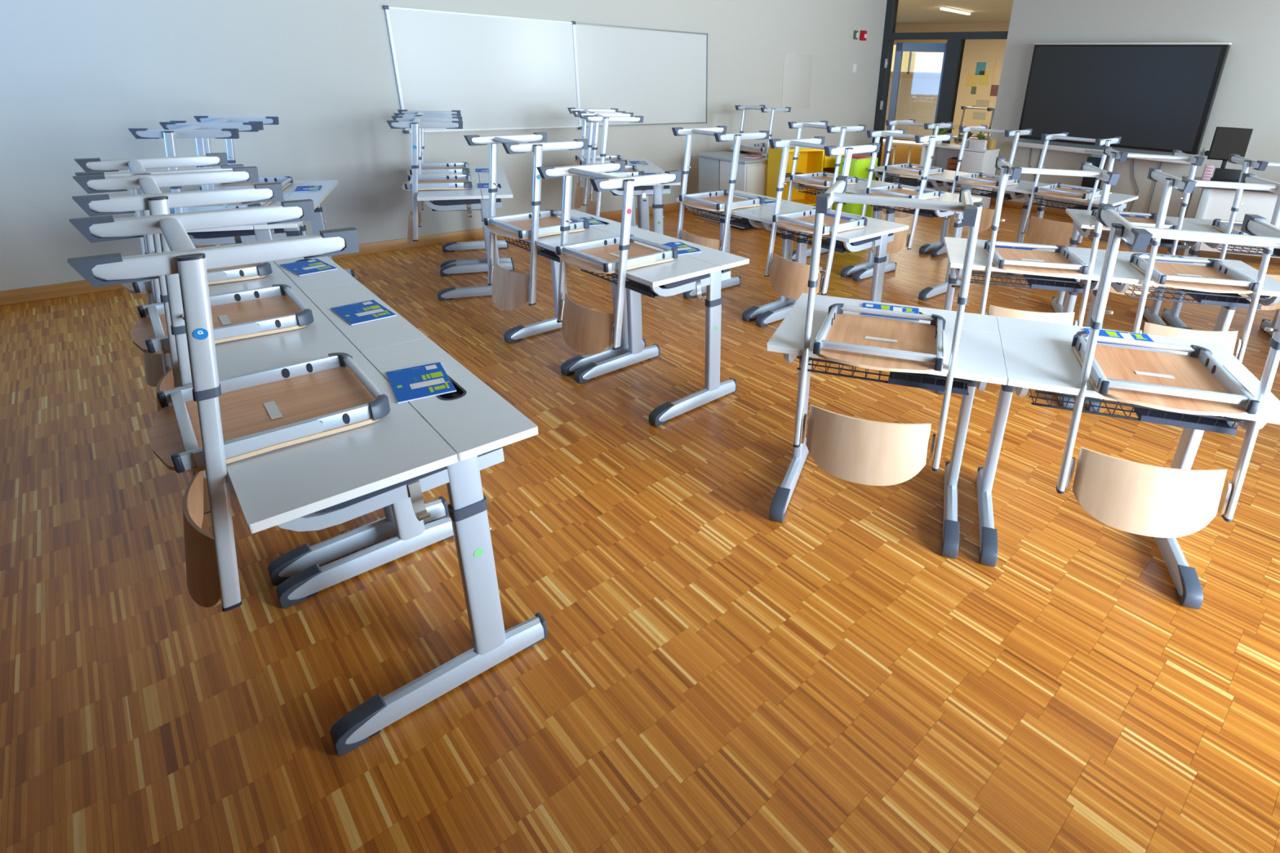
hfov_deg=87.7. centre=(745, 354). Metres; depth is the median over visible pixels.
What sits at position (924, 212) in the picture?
wire basket
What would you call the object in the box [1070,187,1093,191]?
booklet
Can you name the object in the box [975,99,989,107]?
paper note
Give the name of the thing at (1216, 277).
chair
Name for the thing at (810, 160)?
cupboard
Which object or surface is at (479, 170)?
booklet
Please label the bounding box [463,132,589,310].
chair
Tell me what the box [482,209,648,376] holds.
student desk
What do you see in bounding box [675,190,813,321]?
student desk
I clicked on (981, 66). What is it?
paper note
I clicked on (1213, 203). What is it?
desk
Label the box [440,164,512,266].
student desk
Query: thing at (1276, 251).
wire basket
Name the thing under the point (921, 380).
wire basket
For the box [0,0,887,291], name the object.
wall
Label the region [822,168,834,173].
shelf
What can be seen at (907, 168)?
chair
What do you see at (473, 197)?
student desk
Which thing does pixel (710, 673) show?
floor
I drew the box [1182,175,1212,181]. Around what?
countertop
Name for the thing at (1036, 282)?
wire basket
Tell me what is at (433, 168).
chair
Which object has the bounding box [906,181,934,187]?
tray
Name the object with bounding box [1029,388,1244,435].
wire basket
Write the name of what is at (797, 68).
board
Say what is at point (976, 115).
print
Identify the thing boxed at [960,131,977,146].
potted plant
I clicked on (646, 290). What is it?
wire basket
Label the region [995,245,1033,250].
booklet
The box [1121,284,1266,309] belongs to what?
wire basket
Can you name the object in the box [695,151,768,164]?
countertop
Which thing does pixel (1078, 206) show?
wire basket
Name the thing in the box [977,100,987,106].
print
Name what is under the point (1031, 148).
cable
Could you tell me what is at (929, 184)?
wire basket
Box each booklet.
[279,258,337,275]
[294,185,321,191]
[329,299,396,325]
[386,362,456,404]
[475,168,488,173]
[477,182,499,188]
[570,216,604,226]
[629,160,648,164]
[662,241,702,255]
[746,196,782,204]
[824,213,861,220]
[860,302,919,321]
[913,189,945,194]
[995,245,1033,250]
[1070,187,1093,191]
[1083,328,1161,350]
[1120,214,1146,217]
[1139,253,1193,263]
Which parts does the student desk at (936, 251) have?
leg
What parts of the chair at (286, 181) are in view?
post, post, post, seat, rail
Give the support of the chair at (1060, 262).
on the student desk at (955, 247)
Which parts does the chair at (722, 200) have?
post, post, backrest, rail, seat, post, post, rail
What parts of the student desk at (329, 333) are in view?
leg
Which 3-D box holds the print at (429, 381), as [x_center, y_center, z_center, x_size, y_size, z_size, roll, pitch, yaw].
[-0.932,0.086,1.900,0.132,0.001,0.132,-13,28,-32]
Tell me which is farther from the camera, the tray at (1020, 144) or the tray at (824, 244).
the tray at (1020, 144)
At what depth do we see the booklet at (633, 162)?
6.48 m
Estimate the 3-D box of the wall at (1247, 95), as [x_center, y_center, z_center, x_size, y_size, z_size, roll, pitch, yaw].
[5.565,-2.688,7.137,0.250,3.170,5.880,-19,31,-40]
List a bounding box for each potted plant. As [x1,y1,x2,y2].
[923,125,959,144]
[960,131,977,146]
[973,131,985,139]
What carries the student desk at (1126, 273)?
on the floor
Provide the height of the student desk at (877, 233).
0.761 m
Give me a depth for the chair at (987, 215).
5.94 m
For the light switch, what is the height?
0.120 m
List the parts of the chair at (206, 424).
post, post, post, backrest, post, rail, seat, rail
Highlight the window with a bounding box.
[890,42,946,75]
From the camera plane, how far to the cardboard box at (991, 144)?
8.69 m
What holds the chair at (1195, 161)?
on the student desk at (1082, 219)
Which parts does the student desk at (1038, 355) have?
leg, leg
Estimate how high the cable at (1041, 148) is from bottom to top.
0.740 m
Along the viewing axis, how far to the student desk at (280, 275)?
2.75 m
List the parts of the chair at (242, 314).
post, post, post, backrest, post, rail, seat, rail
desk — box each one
[186,198,321,245]
[208,256,359,294]
[214,282,448,585]
[226,337,547,755]
[282,180,355,277]
[417,177,514,300]
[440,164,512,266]
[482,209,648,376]
[555,231,749,426]
[609,168,680,234]
[624,158,661,227]
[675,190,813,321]
[730,145,767,157]
[752,205,909,327]
[766,293,1007,559]
[785,174,893,277]
[853,186,982,301]
[868,164,967,253]
[930,173,1045,257]
[936,236,1117,408]
[952,135,987,144]
[975,315,1279,609]
[1007,183,1138,291]
[1050,208,1207,326]
[1084,248,1279,428]
[1161,217,1279,335]
[1177,175,1279,257]
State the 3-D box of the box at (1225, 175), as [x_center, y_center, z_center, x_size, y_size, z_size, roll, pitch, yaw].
[4.905,-1.815,6.690,0.240,0.130,0.122,14,26,25]
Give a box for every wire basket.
[430,200,480,211]
[504,237,559,262]
[581,269,659,297]
[691,207,757,229]
[769,226,849,253]
[796,355,971,395]
[797,185,845,195]
[870,204,937,217]
[879,173,933,187]
[948,184,1011,199]
[969,270,1084,293]
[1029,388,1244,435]
[1032,197,1097,209]
[1088,230,1191,248]
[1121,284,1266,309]
[1216,244,1279,257]
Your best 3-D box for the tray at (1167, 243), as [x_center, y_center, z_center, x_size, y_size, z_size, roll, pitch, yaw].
[2.845,-0.788,4.531,0.265,0.021,0.322,8,24,13]
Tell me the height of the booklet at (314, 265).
0.005 m
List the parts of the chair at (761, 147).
post, rail, seat, post, post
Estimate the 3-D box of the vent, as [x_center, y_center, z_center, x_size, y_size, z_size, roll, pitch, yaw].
[4.875,-1.763,6.655,0.200,0.020,0.002,14,26,25]
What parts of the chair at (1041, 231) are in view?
post, post, rail, backrest, seat, post, rail, post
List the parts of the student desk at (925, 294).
leg, leg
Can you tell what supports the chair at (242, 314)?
on the student desk at (329, 333)
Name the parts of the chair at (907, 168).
post, post, rail, backrest, seat, post, rail, post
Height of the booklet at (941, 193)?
0.005 m
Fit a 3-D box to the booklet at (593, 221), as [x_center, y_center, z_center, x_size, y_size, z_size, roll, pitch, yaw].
[-0.962,-0.800,3.962,0.151,0.005,0.226,-12,27,-30]
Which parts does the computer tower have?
panel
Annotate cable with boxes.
[1028,147,1035,177]
[1034,148,1041,181]
[1128,158,1138,211]
[1146,161,1161,213]
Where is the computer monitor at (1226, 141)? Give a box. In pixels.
[1207,126,1253,180]
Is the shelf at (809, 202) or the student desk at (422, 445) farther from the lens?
the shelf at (809, 202)
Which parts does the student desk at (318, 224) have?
leg, leg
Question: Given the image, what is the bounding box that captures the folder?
[841,154,871,159]
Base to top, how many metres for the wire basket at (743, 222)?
0.065 m
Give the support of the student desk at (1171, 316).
on the floor
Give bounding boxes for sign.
[853,30,857,39]
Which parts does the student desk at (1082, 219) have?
leg, leg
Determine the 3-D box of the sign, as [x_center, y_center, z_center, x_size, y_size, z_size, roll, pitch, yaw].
[1.592,-4.629,9.530,0.075,0.115,0.036,-19,31,-40]
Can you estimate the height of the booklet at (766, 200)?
0.005 m
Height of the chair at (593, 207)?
0.916 m
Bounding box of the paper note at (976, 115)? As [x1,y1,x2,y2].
[972,111,986,119]
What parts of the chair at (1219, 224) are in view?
seat, rail, post, post, backrest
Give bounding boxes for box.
[968,138,987,150]
[986,138,996,150]
[1200,164,1214,180]
[1211,167,1241,182]
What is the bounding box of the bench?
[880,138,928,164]
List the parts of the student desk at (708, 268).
leg, panel, leg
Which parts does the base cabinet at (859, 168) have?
drawer, drawer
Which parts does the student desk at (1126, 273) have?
leg, leg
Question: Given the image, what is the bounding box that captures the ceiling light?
[939,6,971,14]
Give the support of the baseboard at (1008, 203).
attached to the wall at (1247, 95)
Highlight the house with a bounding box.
[890,44,943,72]
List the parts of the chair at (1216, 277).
post, rail, post, backrest, seat, rail, post, post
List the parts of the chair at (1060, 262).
post, rail, post, backrest, seat, rail, post, post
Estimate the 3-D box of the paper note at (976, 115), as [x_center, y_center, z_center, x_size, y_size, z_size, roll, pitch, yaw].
[6.057,-6.198,17.074,0.009,0.180,0.360,-19,31,-40]
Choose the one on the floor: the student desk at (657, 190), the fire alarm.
the student desk at (657, 190)
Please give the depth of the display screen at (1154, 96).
7.79 m
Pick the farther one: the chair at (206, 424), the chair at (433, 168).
the chair at (433, 168)
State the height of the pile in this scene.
0.033 m
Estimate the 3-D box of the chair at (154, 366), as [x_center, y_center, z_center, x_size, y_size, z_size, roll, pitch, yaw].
[-2.328,-0.354,2.758,0.510,0.876,0.510,-19,31,-40]
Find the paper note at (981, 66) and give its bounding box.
[974,62,986,75]
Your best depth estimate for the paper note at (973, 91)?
17.01 m
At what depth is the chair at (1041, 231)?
5.52 m
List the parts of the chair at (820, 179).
post, post, rail, seat, post, post, rail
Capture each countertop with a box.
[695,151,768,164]
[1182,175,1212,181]
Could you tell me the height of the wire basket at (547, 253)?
0.065 m
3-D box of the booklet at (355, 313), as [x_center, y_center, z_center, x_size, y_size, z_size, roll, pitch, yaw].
[-1.414,-0.157,2.428,0.226,0.005,0.151,22,30,39]
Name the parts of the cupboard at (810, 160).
drawer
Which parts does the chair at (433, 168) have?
post, post, post, seat, rail, rail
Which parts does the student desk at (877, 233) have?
leg, panel, leg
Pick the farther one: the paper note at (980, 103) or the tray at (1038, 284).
the paper note at (980, 103)
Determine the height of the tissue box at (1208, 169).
0.160 m
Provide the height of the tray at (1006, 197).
0.021 m
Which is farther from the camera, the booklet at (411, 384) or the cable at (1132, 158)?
the cable at (1132, 158)
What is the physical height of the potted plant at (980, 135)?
0.219 m
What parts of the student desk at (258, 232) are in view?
panel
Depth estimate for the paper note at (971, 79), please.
16.98 m
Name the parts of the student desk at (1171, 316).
leg, leg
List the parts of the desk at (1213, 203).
leg, leg, panel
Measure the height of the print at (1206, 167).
0.128 m
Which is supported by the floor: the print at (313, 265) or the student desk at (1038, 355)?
the student desk at (1038, 355)
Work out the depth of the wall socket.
7.46 m
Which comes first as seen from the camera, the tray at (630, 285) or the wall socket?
the tray at (630, 285)
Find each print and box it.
[293,262,331,270]
[345,305,389,317]
[392,367,421,381]
[397,371,449,392]
[676,244,697,251]
[880,305,914,312]
[973,112,984,118]
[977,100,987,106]
[1105,330,1146,339]
[1202,167,1213,180]
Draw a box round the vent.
[1215,177,1239,182]
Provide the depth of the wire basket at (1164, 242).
4.45 m
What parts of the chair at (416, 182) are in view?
backrest, post, post, post, post, rail, seat, rail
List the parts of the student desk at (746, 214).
leg, leg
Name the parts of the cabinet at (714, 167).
panel, door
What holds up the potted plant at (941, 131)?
on the shelf at (975, 161)
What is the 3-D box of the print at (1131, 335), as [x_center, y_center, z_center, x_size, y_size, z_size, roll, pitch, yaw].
[1.420,-0.059,2.439,0.132,0.001,0.132,6,24,10]
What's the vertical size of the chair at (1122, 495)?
0.920 m
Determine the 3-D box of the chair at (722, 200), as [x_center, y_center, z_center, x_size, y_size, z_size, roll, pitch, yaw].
[-0.192,-1.098,4.619,0.510,0.917,0.510,-20,31,-41]
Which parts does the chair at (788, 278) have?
post, post, rail, backrest, seat, post, rail, post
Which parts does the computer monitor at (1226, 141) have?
panel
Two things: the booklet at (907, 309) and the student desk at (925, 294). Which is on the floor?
the student desk at (925, 294)
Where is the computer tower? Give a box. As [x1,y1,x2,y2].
[1080,154,1106,188]
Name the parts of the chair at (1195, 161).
post, seat, backrest, rail, post, post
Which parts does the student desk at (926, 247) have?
leg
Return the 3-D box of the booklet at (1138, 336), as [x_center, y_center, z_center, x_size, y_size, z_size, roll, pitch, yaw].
[1.392,-0.059,2.441,0.226,0.005,0.151,6,24,10]
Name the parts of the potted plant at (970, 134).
pot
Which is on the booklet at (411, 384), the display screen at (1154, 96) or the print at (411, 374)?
the print at (411, 374)
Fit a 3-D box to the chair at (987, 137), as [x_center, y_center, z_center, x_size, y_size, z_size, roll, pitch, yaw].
[3.722,-3.531,10.639,0.510,0.896,0.510,20,29,36]
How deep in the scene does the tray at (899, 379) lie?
2.28 m
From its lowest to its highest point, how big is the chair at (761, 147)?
0.911 m
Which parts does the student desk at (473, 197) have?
panel, leg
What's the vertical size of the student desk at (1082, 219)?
0.761 m
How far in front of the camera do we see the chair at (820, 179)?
5.62 m
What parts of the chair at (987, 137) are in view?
post, post, seat, post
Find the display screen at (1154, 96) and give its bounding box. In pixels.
[1012,42,1231,164]
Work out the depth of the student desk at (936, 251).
6.17 m
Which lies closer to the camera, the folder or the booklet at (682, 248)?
the booklet at (682, 248)
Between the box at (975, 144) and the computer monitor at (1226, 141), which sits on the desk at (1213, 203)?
the computer monitor at (1226, 141)
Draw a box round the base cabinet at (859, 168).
[833,156,877,217]
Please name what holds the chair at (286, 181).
on the student desk at (318, 224)
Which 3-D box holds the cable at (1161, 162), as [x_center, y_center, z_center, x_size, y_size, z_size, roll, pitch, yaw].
[4.912,-1.978,7.925,0.010,0.720,0.012,-19,31,-40]
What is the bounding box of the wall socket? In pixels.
[1202,148,1209,157]
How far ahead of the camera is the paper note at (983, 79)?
16.75 m
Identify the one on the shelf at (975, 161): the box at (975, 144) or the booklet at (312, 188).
the box at (975, 144)
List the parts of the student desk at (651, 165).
leg, leg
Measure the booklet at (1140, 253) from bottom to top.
0.005 m
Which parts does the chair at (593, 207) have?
backrest, post, post, post, post, seat, rail, rail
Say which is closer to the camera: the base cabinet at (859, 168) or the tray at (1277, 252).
the tray at (1277, 252)
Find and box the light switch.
[852,63,857,72]
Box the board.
[781,53,813,108]
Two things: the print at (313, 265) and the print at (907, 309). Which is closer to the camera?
the print at (907, 309)
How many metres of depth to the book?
7.22 m
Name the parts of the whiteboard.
frame, panel, panel, frame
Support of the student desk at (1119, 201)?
on the floor
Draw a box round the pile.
[785,172,804,177]
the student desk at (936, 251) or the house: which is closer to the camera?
the student desk at (936, 251)
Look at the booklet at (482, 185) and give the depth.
4.97 m
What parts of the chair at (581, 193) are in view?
backrest, post, post, post, post, seat, rail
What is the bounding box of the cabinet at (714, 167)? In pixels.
[695,151,768,230]
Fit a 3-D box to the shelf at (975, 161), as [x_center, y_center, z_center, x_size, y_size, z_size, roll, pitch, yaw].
[2.929,-2.497,9.182,0.416,0.785,0.950,-19,31,-40]
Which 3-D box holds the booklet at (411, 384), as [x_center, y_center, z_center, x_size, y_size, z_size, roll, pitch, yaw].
[-0.951,0.079,1.919,0.151,0.005,0.226,-13,28,-32]
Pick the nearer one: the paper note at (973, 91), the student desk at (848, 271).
the student desk at (848, 271)
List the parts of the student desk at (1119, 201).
leg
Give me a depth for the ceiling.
14.07 m
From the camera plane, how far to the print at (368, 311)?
2.42 m
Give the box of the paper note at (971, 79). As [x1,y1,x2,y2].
[965,73,977,86]
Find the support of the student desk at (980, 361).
on the floor
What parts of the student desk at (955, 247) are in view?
leg, leg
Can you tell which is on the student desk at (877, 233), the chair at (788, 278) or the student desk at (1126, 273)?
the chair at (788, 278)
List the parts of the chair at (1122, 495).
post, rail, post, backrest, seat, rail, post, post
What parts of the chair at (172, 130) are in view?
post, post, post, backrest, post, rail, seat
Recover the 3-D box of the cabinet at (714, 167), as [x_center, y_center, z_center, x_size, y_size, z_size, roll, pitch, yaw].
[-0.143,-1.882,7.530,0.460,0.752,0.820,-19,31,-40]
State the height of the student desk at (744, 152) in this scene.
0.761 m
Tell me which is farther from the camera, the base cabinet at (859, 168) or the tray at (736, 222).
the base cabinet at (859, 168)
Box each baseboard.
[0,202,687,305]
[990,197,1071,217]
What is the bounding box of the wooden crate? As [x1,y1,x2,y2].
[946,156,961,171]
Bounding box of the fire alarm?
[859,30,866,40]
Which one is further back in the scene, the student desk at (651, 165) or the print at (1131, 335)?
the student desk at (651, 165)
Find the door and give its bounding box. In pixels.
[871,0,1008,186]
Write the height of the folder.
0.012 m
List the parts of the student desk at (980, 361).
leg, leg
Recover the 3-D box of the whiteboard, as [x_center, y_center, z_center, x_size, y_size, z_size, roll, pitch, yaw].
[-1.743,-2.864,6.787,3.549,1.027,0.040,-19,31,-40]
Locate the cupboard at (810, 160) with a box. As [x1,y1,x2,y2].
[766,145,844,235]
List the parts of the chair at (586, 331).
post, post, backrest, rail, seat, post, post, rail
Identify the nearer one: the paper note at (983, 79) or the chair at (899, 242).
the chair at (899, 242)
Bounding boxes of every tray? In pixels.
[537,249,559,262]
[617,280,666,297]
[722,217,758,228]
[808,238,853,253]
[888,372,968,395]
[902,208,941,217]
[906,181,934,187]
[979,192,1015,199]
[1012,141,1191,164]
[1022,274,1083,293]
[1066,205,1097,210]
[1133,404,1237,435]
[1148,238,1188,248]
[1180,288,1262,309]
[1273,248,1279,256]
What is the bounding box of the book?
[742,154,764,159]
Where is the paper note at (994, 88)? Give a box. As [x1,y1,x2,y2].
[990,84,999,96]
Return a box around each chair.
[67,199,390,612]
[71,166,314,412]
[74,152,272,386]
[128,121,271,248]
[169,115,293,245]
[386,115,472,244]
[393,109,469,221]
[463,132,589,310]
[536,160,680,354]
[567,107,626,208]
[577,111,644,217]
[671,125,769,252]
[734,105,791,157]
[764,136,880,299]
[786,120,866,234]
[793,175,982,485]
[861,128,953,253]
[881,119,953,217]
[945,124,1032,231]
[955,105,995,146]
[979,156,1120,326]
[1021,132,1120,246]
[1055,203,1279,537]
[1091,146,1204,295]
[1129,167,1279,362]
[1212,153,1279,310]
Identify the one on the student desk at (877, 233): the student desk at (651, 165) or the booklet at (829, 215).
the booklet at (829, 215)
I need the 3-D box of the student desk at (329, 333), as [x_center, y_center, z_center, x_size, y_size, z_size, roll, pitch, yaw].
[-1.594,0.244,2.451,0.623,0.761,0.792,-19,31,-40]
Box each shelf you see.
[791,199,816,205]
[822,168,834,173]
[916,142,999,208]
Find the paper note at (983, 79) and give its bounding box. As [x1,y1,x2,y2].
[977,70,990,85]
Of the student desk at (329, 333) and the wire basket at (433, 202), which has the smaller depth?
the student desk at (329, 333)
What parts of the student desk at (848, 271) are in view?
leg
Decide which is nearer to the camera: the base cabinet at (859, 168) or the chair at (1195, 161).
the chair at (1195, 161)
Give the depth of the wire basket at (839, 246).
4.15 m
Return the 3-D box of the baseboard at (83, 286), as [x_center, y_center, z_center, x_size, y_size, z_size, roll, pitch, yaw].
[-1.979,-1.456,7.213,11.060,0.095,0.018,-19,31,-40]
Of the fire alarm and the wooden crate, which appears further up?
the fire alarm
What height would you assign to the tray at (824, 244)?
0.021 m
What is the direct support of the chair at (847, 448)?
on the student desk at (980, 361)
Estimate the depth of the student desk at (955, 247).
3.53 m
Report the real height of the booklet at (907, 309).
0.005 m
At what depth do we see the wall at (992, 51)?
16.94 m
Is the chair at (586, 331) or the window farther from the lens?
the window
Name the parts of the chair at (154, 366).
post, post, post, backrest, post, seat, rail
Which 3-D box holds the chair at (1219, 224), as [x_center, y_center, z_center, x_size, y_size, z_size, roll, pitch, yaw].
[3.332,-0.790,4.237,0.510,0.893,0.510,8,24,13]
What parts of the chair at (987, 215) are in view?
post, post, rail, backrest, seat, post, post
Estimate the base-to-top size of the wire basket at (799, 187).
0.065 m
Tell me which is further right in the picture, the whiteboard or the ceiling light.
the ceiling light
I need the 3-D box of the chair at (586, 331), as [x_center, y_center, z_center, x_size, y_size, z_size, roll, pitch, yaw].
[-0.650,-0.474,3.223,0.510,0.844,0.510,22,30,39]
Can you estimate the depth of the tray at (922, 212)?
5.16 m
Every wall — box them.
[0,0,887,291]
[883,22,1009,147]
[990,0,1279,217]
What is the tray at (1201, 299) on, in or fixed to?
on the student desk at (1126, 273)
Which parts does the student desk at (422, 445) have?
leg, panel, leg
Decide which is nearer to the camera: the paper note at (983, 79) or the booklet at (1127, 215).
the booklet at (1127, 215)
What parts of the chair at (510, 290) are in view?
post, post, backrest, rail, post, seat, post, rail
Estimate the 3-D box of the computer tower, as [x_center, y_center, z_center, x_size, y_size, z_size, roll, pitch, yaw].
[4.361,-2.217,8.270,0.246,0.570,0.160,-19,31,-40]
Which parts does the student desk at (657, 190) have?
panel, leg, leg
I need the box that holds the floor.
[0,137,1279,852]
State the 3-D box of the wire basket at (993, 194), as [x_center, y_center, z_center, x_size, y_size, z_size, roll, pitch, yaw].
[2.259,-1.540,6.194,0.344,0.065,0.594,-20,31,-41]
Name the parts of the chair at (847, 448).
post, post, rail, backrest, seat, rail, post, post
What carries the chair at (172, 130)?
on the student desk at (258, 232)
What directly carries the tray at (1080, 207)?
on the student desk at (1119, 201)
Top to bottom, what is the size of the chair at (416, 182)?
0.892 m
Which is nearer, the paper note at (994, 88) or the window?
the paper note at (994, 88)
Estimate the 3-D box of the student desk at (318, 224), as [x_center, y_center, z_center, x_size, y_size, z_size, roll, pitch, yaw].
[-3.264,-0.795,4.724,0.623,0.761,0.792,-7,25,-21]
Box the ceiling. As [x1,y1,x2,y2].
[896,0,1013,24]
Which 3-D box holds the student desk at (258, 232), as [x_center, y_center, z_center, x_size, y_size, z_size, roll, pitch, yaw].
[-2.965,-0.495,4.052,0.623,0.761,0.792,-7,25,-21]
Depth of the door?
9.80 m
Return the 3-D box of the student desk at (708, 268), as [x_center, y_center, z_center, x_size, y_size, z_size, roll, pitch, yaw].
[-0.496,-0.167,3.501,0.792,0.761,0.623,22,30,39]
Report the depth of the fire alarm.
9.61 m
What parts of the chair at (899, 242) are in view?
post, post, rail, backrest, seat, post, rail, post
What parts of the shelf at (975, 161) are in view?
door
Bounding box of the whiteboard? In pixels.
[382,4,707,133]
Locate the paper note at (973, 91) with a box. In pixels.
[970,86,977,93]
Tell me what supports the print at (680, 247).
on the booklet at (682, 248)
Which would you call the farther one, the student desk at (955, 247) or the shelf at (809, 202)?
the shelf at (809, 202)
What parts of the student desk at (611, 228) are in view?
leg, leg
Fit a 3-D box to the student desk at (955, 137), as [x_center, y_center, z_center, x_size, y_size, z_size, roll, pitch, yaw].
[3.839,-3.209,10.946,0.792,0.761,0.623,20,29,36]
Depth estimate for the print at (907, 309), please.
2.66 m
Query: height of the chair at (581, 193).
0.906 m
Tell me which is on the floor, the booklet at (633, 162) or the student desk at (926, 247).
the student desk at (926, 247)

